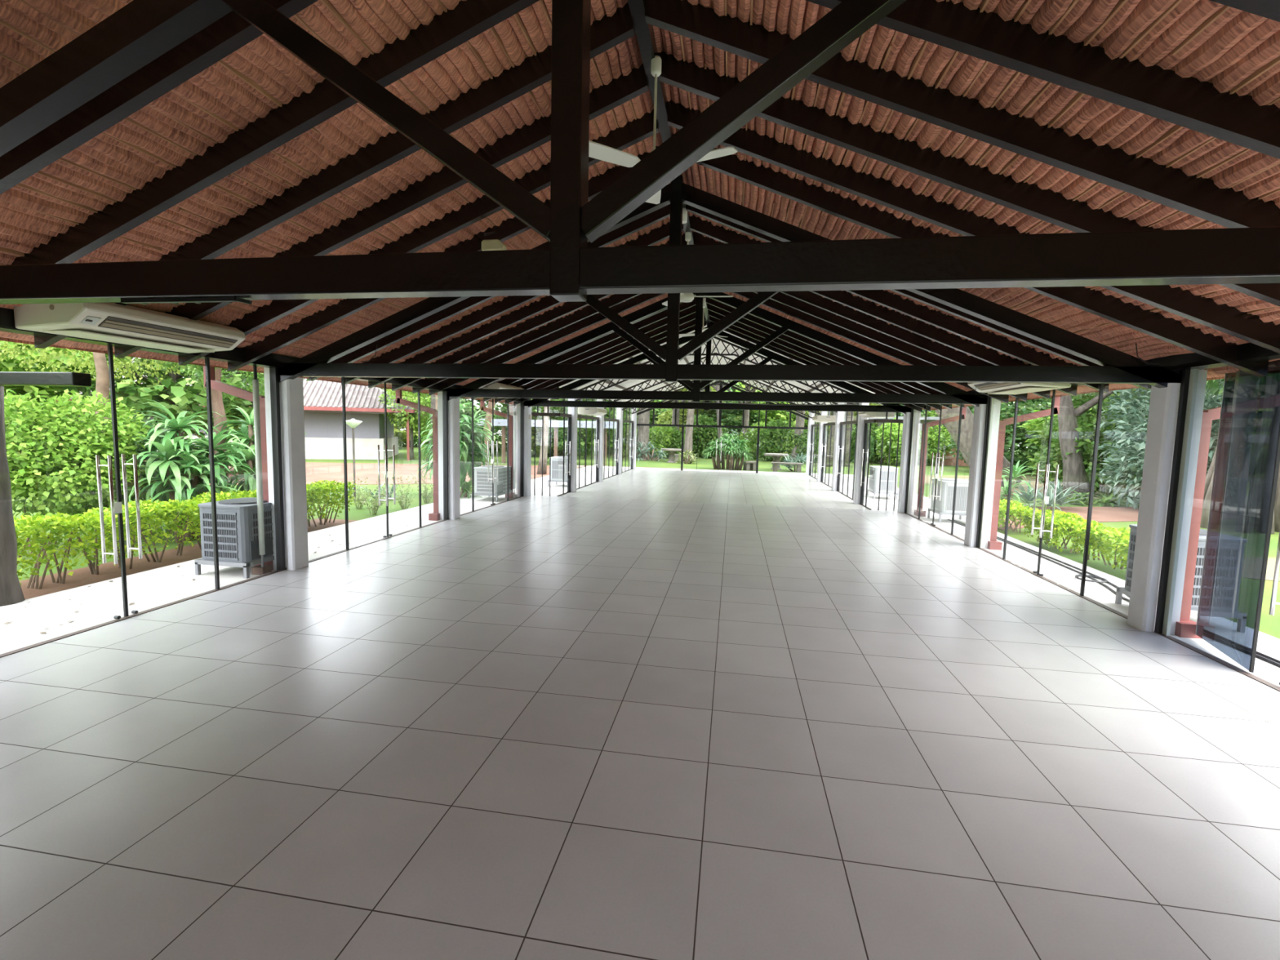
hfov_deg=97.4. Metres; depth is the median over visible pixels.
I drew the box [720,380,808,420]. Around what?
trim
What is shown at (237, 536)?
condenser unit
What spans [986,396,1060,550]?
post
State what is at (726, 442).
clump
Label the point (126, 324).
outlet
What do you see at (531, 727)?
floor
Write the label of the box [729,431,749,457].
bush
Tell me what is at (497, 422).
canopy
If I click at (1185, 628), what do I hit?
post
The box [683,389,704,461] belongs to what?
tree
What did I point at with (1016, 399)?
window
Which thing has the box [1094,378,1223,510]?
shrub
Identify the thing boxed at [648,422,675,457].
bush
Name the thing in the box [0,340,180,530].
tree
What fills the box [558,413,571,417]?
trim
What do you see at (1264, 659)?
hose
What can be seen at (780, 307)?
rafter
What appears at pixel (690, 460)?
bush
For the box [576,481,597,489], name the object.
trim
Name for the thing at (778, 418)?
dense tree
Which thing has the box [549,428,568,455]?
bush
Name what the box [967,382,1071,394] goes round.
air conditioner
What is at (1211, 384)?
fig tree
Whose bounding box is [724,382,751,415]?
dense tree
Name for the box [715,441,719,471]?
door
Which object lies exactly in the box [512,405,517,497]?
drain pipe
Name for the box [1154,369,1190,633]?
trim
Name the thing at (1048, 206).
rafter
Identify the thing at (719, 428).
door
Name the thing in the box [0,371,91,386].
timber beam
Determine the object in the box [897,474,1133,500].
dry ground
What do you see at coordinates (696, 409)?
window
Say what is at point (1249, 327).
rafter
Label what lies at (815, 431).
bush
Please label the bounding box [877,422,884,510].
window
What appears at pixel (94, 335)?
grille
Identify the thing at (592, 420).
window
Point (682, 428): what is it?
trim
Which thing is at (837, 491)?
trim
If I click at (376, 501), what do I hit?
shrub
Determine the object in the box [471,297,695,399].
rafter
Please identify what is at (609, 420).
window
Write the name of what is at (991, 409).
trim
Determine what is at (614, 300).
rafter
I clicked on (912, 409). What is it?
trim
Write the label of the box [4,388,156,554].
shrub
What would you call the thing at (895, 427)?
bush
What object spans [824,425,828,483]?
window
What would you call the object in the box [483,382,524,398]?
air conditioner
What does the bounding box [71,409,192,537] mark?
shrub
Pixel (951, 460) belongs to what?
house
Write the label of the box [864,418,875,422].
trim
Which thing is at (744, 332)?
rafter
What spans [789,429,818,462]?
bush
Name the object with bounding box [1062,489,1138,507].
ground cover
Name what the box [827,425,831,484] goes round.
window
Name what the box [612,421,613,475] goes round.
window
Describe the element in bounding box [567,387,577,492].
column
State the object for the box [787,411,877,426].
dense tree
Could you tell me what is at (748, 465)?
stone bench
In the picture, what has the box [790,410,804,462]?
tree
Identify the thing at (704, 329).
ceiling fan
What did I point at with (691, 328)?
rafter
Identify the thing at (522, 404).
trim
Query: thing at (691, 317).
rafter
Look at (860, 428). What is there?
column
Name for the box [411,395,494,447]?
dense tree
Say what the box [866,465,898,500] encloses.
condenser unit
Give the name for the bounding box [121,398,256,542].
dracaena
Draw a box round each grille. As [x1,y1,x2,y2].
[42,330,214,352]
[987,387,1058,394]
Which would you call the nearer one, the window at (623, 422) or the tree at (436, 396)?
the tree at (436, 396)
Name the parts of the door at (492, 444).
handle, handle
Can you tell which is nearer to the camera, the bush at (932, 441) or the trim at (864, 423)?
the trim at (864, 423)
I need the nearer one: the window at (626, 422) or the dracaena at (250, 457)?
the dracaena at (250, 457)
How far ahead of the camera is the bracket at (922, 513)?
12.89 m
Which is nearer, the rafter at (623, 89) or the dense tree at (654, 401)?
the rafter at (623, 89)
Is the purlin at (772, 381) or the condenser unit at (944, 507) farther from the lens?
the purlin at (772, 381)
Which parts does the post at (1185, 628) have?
post, arm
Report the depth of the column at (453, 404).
10.85 m
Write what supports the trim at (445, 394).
attached to the beam at (6, 315)
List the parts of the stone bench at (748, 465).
leg, seat, leg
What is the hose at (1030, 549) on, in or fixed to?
on the walkway at (1268, 645)
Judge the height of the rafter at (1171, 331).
2.140 m
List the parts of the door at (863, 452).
handle, handle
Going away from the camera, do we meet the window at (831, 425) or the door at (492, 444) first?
the door at (492, 444)
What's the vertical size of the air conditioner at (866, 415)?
0.466 m
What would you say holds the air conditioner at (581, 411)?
attached to the trim at (578, 416)
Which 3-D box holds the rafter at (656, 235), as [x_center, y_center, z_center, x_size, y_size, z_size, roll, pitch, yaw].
[-1.842,-2.332,7.525,4.795,2.136,0.064,2,5,9]
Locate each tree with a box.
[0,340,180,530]
[0,341,140,473]
[27,350,264,469]
[142,358,309,494]
[377,389,431,459]
[379,387,417,444]
[395,391,430,447]
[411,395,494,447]
[426,394,435,461]
[435,394,437,409]
[459,397,535,455]
[478,401,494,465]
[504,400,568,454]
[508,403,515,415]
[531,398,631,457]
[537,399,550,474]
[606,400,612,457]
[612,408,655,426]
[623,400,672,430]
[635,408,650,458]
[636,400,686,427]
[653,386,733,435]
[662,390,685,453]
[680,380,743,417]
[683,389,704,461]
[693,391,768,444]
[701,380,732,462]
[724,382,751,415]
[727,384,755,458]
[731,389,808,451]
[731,402,788,436]
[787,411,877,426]
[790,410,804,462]
[804,403,883,451]
[823,402,846,466]
[840,402,856,466]
[872,403,930,426]
[899,404,938,417]
[934,406,1022,487]
[944,397,1072,473]
[1000,400,1047,458]
[1016,400,1045,457]
[1017,407,1101,477]
[1025,388,1211,497]
[1038,392,1120,426]
[1057,388,1136,496]
[1200,378,1279,533]
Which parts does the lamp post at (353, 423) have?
post, lamp shade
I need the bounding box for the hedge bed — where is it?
[19,518,358,599]
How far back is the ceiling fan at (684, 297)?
7.24 m
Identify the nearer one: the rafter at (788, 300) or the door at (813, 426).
the rafter at (788, 300)
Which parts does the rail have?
rail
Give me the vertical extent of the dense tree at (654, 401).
6.482 m
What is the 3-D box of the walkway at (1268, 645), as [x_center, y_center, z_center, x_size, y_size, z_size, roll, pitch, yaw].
[5.333,1.661,4.113,1.040,0.120,18.000,2,5,9]
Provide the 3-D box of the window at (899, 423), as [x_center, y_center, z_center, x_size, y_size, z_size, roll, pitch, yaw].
[6.253,-0.305,13.507,0.188,2.120,0.030,2,5,9]
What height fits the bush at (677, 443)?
2.389 m
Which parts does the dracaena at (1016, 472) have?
stem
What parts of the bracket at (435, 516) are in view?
arm, post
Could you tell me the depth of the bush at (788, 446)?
36.96 m
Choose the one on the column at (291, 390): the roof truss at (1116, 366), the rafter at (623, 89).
the roof truss at (1116, 366)
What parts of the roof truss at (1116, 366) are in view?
king post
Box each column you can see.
[280,377,308,569]
[448,397,460,519]
[524,405,531,496]
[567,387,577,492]
[595,399,604,481]
[615,400,622,474]
[630,408,636,469]
[805,411,814,475]
[816,411,826,481]
[831,402,844,491]
[853,402,869,504]
[897,412,911,513]
[964,404,986,546]
[1127,382,1181,631]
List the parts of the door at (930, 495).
handle, handle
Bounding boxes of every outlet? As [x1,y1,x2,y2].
[97,315,237,347]
[973,382,1020,390]
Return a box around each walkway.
[0,466,615,653]
[530,466,636,496]
[635,466,805,474]
[811,473,965,519]
[915,515,1279,686]
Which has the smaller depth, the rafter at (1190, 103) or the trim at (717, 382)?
the rafter at (1190, 103)
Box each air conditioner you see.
[13,302,245,353]
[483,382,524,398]
[577,399,607,415]
[812,411,835,422]
[857,411,895,417]
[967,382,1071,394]
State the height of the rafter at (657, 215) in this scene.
2.136 m
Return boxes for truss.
[0,0,1279,304]
[277,175,1182,392]
[448,292,986,406]
[524,325,911,413]
[575,336,857,404]
[602,352,837,412]
[622,380,821,415]
[631,380,813,418]
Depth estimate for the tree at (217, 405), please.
10.02 m
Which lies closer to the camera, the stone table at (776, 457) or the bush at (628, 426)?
the stone table at (776, 457)
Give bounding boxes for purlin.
[598,379,631,391]
[627,356,676,391]
[678,346,688,364]
[764,358,793,391]
[805,381,827,392]
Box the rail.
[120,297,252,304]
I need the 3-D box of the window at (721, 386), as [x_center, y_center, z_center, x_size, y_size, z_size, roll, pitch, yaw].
[4.106,-3.407,25.195,1.085,1.935,0.060,2,5,9]
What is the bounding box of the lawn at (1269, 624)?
[11,435,1279,639]
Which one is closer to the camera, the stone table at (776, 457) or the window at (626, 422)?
the window at (626, 422)
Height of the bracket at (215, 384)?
2.575 m
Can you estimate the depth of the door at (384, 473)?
8.84 m
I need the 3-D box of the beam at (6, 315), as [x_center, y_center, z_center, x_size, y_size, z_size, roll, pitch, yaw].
[-4.322,-1.411,6.724,0.210,0.148,16.500,2,5,9]
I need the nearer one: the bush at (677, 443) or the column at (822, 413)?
the column at (822, 413)
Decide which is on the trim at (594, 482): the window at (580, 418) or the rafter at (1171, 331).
the window at (580, 418)
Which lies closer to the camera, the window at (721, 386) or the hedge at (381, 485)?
the hedge at (381, 485)
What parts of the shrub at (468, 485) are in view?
stem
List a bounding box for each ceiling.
[0,0,1279,410]
[559,324,875,404]
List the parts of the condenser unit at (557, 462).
casing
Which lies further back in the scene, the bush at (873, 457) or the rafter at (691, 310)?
the bush at (873, 457)
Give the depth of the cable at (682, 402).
13.65 m
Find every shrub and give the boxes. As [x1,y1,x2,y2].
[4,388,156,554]
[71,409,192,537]
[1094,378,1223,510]
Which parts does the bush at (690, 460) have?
stem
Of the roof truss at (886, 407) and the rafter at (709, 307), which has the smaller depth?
the rafter at (709, 307)
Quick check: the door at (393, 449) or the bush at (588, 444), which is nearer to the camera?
the door at (393, 449)
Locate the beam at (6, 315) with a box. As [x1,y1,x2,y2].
[0,306,531,402]
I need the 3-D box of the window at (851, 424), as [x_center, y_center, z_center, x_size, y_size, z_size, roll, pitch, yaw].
[6.050,-0.537,16.044,0.030,2.120,0.760,2,5,9]
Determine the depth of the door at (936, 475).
11.28 m
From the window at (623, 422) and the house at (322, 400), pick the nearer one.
the window at (623, 422)
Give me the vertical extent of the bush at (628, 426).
2.500 m
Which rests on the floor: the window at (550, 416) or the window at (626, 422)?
the window at (550, 416)
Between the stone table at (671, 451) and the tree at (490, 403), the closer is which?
the tree at (490, 403)
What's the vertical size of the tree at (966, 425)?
11.552 m
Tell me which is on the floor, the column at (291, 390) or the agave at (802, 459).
the column at (291, 390)
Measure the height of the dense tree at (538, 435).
4.805 m
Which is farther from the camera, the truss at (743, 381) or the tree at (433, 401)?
the tree at (433, 401)
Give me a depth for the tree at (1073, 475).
18.70 m
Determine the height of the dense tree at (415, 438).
6.251 m
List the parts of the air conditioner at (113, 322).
display panel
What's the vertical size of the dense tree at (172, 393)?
6.124 m
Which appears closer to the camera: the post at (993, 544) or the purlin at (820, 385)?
the post at (993, 544)
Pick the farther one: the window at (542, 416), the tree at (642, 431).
the tree at (642, 431)
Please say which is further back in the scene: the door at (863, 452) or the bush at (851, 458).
the bush at (851, 458)
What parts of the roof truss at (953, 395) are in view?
king post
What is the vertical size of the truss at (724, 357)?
1.940 m
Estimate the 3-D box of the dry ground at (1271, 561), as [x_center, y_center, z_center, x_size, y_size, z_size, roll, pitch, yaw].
[10.425,1.513,8.545,5.216,0.250,2.079,2,5,9]
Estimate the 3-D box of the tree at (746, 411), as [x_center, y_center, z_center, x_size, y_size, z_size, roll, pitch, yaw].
[7.838,-6.834,40.635,7.472,10.562,7.399,5,6,38]
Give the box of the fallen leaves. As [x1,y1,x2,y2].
[2,519,413,633]
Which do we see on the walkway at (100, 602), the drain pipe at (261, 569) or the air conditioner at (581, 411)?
the drain pipe at (261, 569)
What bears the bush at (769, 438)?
on the lawn at (1269, 624)
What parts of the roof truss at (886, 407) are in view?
king post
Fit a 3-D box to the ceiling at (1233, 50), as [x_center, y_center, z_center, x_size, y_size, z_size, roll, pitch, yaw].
[0.350,-2.234,5.802,10.211,2.251,16.350,2,5,9]
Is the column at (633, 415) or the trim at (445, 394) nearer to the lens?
the trim at (445, 394)
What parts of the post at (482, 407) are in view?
arm, post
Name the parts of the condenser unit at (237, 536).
leg, lid, casing, leg, service panel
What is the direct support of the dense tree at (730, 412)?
on the lawn at (1269, 624)
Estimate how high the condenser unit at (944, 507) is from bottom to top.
0.923 m
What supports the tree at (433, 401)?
on the lawn at (1269, 624)
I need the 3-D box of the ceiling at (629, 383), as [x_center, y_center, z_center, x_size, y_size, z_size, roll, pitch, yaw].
[2.796,-3.667,19.998,8.220,1.818,12.700,2,5,9]
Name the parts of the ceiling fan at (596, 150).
blade, blade, blade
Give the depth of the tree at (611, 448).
36.89 m
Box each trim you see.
[0,495,524,657]
[263,367,286,570]
[269,367,285,570]
[437,391,448,519]
[442,391,448,519]
[515,403,524,497]
[520,402,524,496]
[531,412,559,416]
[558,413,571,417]
[567,417,571,492]
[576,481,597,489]
[577,414,599,419]
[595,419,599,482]
[604,417,618,421]
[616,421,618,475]
[622,419,633,422]
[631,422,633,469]
[636,380,719,415]
[636,423,808,429]
[680,426,684,470]
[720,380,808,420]
[722,380,807,416]
[755,428,759,472]
[808,426,813,475]
[820,426,826,481]
[823,422,835,426]
[836,424,843,491]
[837,490,853,500]
[840,420,857,424]
[859,422,868,504]
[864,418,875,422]
[904,408,915,513]
[906,408,915,513]
[906,513,1279,691]
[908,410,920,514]
[975,396,991,547]
[978,397,994,547]
[982,398,1000,548]
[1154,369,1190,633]
[1155,368,1207,634]
[1161,368,1199,635]
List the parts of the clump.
stem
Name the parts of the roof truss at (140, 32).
king post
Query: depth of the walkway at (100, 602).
6.12 m
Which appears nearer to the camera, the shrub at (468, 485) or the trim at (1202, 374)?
the trim at (1202, 374)
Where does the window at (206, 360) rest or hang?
in the beam at (6, 315)
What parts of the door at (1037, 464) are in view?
handle, handle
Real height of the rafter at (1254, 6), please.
2.140 m
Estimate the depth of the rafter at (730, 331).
13.03 m
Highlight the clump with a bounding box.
[702,432,755,470]
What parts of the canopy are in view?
post, post, post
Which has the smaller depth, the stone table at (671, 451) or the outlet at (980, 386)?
the outlet at (980, 386)
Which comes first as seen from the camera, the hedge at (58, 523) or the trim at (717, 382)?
the hedge at (58, 523)
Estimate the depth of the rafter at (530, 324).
8.75 m
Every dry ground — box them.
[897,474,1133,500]
[1265,557,1279,582]
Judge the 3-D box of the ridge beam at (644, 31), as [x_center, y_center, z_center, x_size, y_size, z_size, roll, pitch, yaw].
[0.366,-3.149,5.695,0.090,0.190,16.300,2,5,9]
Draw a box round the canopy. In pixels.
[459,417,616,466]
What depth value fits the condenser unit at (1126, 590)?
5.65 m
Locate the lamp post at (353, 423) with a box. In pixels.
[346,418,362,501]
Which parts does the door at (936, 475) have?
handle, handle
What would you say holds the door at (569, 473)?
attached to the trim at (568, 417)
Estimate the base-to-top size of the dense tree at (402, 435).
7.622 m
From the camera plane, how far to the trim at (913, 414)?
13.04 m
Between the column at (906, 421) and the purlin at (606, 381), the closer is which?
the column at (906, 421)
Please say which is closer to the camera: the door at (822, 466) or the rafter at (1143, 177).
the rafter at (1143, 177)
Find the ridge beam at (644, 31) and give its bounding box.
[627,0,711,326]
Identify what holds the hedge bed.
on the lawn at (1269, 624)
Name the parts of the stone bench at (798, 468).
leg, seat, leg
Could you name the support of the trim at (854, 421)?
attached to the column at (860, 428)
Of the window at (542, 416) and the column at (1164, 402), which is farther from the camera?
the window at (542, 416)
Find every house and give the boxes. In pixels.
[55,357,424,460]
[868,416,968,466]
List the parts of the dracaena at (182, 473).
stem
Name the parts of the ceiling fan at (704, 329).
blade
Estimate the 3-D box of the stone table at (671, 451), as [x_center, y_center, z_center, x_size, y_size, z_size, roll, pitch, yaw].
[1.892,-1.453,33.512,1.260,0.820,1.260,2,5,9]
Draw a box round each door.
[95,344,126,619]
[110,345,142,616]
[373,381,388,537]
[385,383,395,536]
[488,398,493,505]
[491,398,497,505]
[564,417,570,492]
[594,433,599,481]
[614,421,618,474]
[629,422,633,468]
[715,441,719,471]
[718,428,721,458]
[808,426,813,475]
[820,426,826,481]
[836,426,843,490]
[860,422,868,504]
[928,404,941,524]
[932,405,943,525]
[1031,389,1053,574]
[1037,389,1058,576]
[1195,360,1279,672]
[1269,529,1279,684]
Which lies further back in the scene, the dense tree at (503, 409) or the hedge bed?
the dense tree at (503, 409)
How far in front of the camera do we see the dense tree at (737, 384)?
56.55 m
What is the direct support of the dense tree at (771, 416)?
on the lawn at (1269, 624)
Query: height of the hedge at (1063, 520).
0.628 m
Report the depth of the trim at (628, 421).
24.52 m
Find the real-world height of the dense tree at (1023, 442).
5.231 m
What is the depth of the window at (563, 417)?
15.35 m
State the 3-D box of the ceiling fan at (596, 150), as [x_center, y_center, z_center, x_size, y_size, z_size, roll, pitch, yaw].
[0.216,-2.513,3.858,0.944,0.795,1.084,4,6,29]
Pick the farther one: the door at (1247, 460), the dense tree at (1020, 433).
the dense tree at (1020, 433)
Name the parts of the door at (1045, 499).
handle, handle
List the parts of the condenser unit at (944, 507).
leg, leg, casing, lid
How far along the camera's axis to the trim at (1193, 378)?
5.18 m
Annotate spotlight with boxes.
[682,208,687,223]
[702,297,706,307]
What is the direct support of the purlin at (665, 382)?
attached to the ceiling at (629, 383)
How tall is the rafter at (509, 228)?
2.136 m
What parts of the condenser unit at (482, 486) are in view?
lid, casing, service panel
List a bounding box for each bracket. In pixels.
[203,365,273,570]
[395,390,439,520]
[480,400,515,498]
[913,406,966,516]
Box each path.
[35,460,690,484]
[927,497,1138,530]
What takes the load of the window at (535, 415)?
on the floor
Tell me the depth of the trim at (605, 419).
20.94 m
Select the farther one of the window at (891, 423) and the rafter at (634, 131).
the window at (891, 423)
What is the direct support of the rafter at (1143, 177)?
attached to the ceiling at (1233, 50)
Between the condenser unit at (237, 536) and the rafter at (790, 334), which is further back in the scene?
the rafter at (790, 334)
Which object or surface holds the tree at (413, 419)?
on the lawn at (1269, 624)
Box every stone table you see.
[661,448,681,462]
[764,453,789,469]
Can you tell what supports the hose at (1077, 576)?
on the walkway at (1268, 645)
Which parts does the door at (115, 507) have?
handle, handle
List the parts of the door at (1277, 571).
handle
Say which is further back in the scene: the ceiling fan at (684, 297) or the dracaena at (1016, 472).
the dracaena at (1016, 472)
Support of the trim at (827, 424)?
attached to the column at (839, 415)
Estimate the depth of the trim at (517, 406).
14.73 m
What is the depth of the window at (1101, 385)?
6.44 m
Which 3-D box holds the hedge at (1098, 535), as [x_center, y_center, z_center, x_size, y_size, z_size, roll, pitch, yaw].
[6.999,1.014,7.974,0.871,0.646,2.203,2,5,9]
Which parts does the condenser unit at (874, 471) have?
casing, lid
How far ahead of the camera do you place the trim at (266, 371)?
6.87 m
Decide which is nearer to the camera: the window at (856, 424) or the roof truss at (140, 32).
the roof truss at (140, 32)
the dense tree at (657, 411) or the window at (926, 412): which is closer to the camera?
the window at (926, 412)
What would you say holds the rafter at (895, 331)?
attached to the ceiling at (1233, 50)
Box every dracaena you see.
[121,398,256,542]
[205,404,307,491]
[416,397,495,495]
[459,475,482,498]
[1000,459,1043,507]
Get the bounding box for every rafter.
[0,0,318,194]
[6,0,539,265]
[34,2,635,348]
[114,62,648,358]
[177,109,658,365]
[227,142,662,371]
[308,204,670,381]
[341,222,683,384]
[368,233,687,387]
[391,293,612,391]
[412,293,640,393]
[429,293,665,395]
[459,295,696,398]
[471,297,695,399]
[483,305,695,401]
[494,309,704,403]
[505,315,706,404]
[513,320,706,405]
[644,0,1279,227]
[657,50,1279,306]
[666,99,1279,353]
[685,204,1148,389]
[689,214,1109,393]
[693,231,1077,396]
[695,148,1268,377]
[706,297,964,408]
[706,303,951,408]
[708,310,940,410]
[709,315,930,411]
[710,321,922,412]
[733,291,1008,403]
[752,291,1027,401]
[779,290,1050,399]
[805,0,1279,159]
[1209,0,1279,22]
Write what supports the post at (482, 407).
on the walkway at (100, 602)
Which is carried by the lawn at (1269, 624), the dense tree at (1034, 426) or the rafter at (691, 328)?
the dense tree at (1034, 426)
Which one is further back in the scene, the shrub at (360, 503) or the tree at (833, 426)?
the tree at (833, 426)
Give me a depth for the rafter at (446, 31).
3.35 m
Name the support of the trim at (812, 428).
on the floor
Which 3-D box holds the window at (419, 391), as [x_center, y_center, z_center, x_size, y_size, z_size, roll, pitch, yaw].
[-3.791,-0.414,10.306,0.030,2.452,0.933,2,5,9]
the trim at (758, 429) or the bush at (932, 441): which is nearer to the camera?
the trim at (758, 429)
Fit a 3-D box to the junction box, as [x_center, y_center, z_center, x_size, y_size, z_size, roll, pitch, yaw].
[-1.387,-2.242,5.223,0.220,0.189,0.254,2,5,9]
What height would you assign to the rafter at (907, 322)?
2.140 m
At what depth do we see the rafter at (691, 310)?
11.96 m
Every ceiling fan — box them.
[588,55,737,204]
[662,231,733,306]
[679,302,727,337]
[701,340,721,352]
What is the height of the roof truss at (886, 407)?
2.152 m
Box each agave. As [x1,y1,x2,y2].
[778,453,813,471]
[1001,478,1099,510]
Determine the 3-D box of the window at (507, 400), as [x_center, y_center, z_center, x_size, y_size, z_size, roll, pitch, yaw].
[-3.147,-0.746,14.184,0.030,2.452,0.963,2,5,9]
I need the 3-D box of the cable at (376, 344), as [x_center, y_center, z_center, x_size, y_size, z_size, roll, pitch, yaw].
[-3.118,-1.457,6.464,0.205,0.196,0.029,2,5,9]
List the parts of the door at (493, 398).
handle, handle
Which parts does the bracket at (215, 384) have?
arm, post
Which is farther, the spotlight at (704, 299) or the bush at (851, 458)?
the bush at (851, 458)
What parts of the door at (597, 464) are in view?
handle, handle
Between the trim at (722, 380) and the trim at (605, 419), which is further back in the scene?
the trim at (722, 380)
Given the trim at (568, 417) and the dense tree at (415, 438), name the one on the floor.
the trim at (568, 417)
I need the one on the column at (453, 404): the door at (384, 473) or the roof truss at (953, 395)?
the roof truss at (953, 395)
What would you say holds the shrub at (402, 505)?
on the lawn at (1269, 624)
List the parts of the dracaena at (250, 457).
stem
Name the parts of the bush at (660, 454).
stem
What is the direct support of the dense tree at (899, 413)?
on the lawn at (1269, 624)
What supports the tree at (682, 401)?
on the lawn at (1269, 624)
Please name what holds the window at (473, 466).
in the beam at (6, 315)
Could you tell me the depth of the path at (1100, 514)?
14.68 m
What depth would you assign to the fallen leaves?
5.53 m
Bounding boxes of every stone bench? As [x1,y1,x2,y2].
[674,453,690,461]
[742,461,755,470]
[771,462,803,472]
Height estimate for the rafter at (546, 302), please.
2.136 m
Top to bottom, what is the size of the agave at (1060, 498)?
0.832 m
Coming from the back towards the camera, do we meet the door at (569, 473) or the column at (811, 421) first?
the column at (811, 421)
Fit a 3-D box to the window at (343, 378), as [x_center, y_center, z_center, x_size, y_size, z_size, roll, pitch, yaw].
[-4.249,-0.177,7.547,0.030,2.452,0.893,2,5,9]
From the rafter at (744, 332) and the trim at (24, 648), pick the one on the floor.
the trim at (24, 648)
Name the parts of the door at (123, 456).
handle, handle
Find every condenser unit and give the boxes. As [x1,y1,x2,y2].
[194,497,274,578]
[474,465,512,502]
[547,456,567,487]
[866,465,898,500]
[927,478,968,523]
[1115,524,1207,615]
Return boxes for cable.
[360,344,377,361]
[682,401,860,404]
[1135,343,1159,364]
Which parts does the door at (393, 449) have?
handle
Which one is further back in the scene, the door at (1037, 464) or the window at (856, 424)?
the window at (856, 424)
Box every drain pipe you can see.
[252,365,271,575]
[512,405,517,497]
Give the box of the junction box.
[481,231,506,250]
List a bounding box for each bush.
[533,419,559,454]
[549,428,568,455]
[577,432,595,455]
[612,425,637,457]
[635,440,666,461]
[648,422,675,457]
[660,423,684,457]
[675,449,700,463]
[683,413,731,458]
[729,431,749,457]
[739,420,769,458]
[752,418,794,461]
[776,429,804,461]
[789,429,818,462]
[807,421,831,462]
[842,432,856,462]
[843,417,856,429]
[850,423,885,462]
[874,417,919,465]
[917,425,954,465]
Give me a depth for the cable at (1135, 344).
5.19 m
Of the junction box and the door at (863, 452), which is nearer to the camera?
the junction box
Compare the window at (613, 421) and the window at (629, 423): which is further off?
the window at (629, 423)
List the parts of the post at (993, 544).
post, arm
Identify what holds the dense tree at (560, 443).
on the lawn at (1269, 624)
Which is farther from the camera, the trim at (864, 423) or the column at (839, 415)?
the column at (839, 415)
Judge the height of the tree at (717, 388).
10.519 m
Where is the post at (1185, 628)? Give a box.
[1174,406,1221,639]
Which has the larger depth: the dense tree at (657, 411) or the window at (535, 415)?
the dense tree at (657, 411)
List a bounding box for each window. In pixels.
[204,358,226,589]
[342,377,349,550]
[417,390,444,527]
[471,397,474,511]
[506,400,508,500]
[533,415,538,495]
[542,416,543,495]
[549,416,551,496]
[562,417,564,493]
[578,417,580,488]
[584,418,586,485]
[591,419,592,483]
[603,420,605,479]
[608,420,609,477]
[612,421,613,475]
[622,422,623,470]
[625,422,626,471]
[627,422,630,470]
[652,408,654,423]
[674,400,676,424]
[696,408,697,425]
[718,382,722,425]
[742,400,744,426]
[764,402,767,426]
[789,412,791,426]
[812,426,815,475]
[814,426,817,477]
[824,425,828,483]
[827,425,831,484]
[841,424,846,493]
[846,423,852,496]
[852,423,857,498]
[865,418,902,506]
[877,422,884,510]
[885,422,892,511]
[893,422,899,511]
[918,405,927,519]
[951,404,962,534]
[1002,398,1018,559]
[1080,383,1104,595]
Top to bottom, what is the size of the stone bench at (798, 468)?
0.450 m
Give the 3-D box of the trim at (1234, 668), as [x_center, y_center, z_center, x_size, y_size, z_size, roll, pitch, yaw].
[5.326,1.271,7.590,0.060,0.016,12.100,2,5,9]
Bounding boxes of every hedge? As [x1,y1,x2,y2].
[13,479,356,589]
[329,481,408,500]
[997,498,1039,533]
[1019,508,1106,553]
[1069,524,1130,572]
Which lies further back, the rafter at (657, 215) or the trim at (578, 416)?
the trim at (578, 416)
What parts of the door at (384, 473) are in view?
handle, handle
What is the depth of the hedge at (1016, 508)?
11.29 m
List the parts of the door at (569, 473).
handle, handle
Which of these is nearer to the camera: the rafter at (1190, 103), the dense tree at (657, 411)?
the rafter at (1190, 103)
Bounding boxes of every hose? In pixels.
[947,519,1279,666]
[954,520,1279,663]
[1075,573,1107,582]
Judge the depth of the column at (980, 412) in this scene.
9.31 m
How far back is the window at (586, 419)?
17.65 m
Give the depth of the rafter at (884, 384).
11.89 m
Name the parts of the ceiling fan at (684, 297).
blade, motor, blade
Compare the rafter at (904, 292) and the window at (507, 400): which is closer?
the rafter at (904, 292)
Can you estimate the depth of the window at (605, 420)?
20.22 m
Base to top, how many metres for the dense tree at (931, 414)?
6.762 m
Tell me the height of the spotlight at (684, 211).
0.200 m
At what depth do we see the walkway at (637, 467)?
26.32 m
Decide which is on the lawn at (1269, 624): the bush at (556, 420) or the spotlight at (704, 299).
the bush at (556, 420)
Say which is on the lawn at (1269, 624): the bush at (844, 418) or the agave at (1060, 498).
the bush at (844, 418)
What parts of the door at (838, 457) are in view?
handle, handle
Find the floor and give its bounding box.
[0,468,1279,959]
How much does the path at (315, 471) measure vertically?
0.250 m
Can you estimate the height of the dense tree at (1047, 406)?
5.295 m
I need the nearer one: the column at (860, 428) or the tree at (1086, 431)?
the column at (860, 428)
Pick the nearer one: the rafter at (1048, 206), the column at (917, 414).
the rafter at (1048, 206)

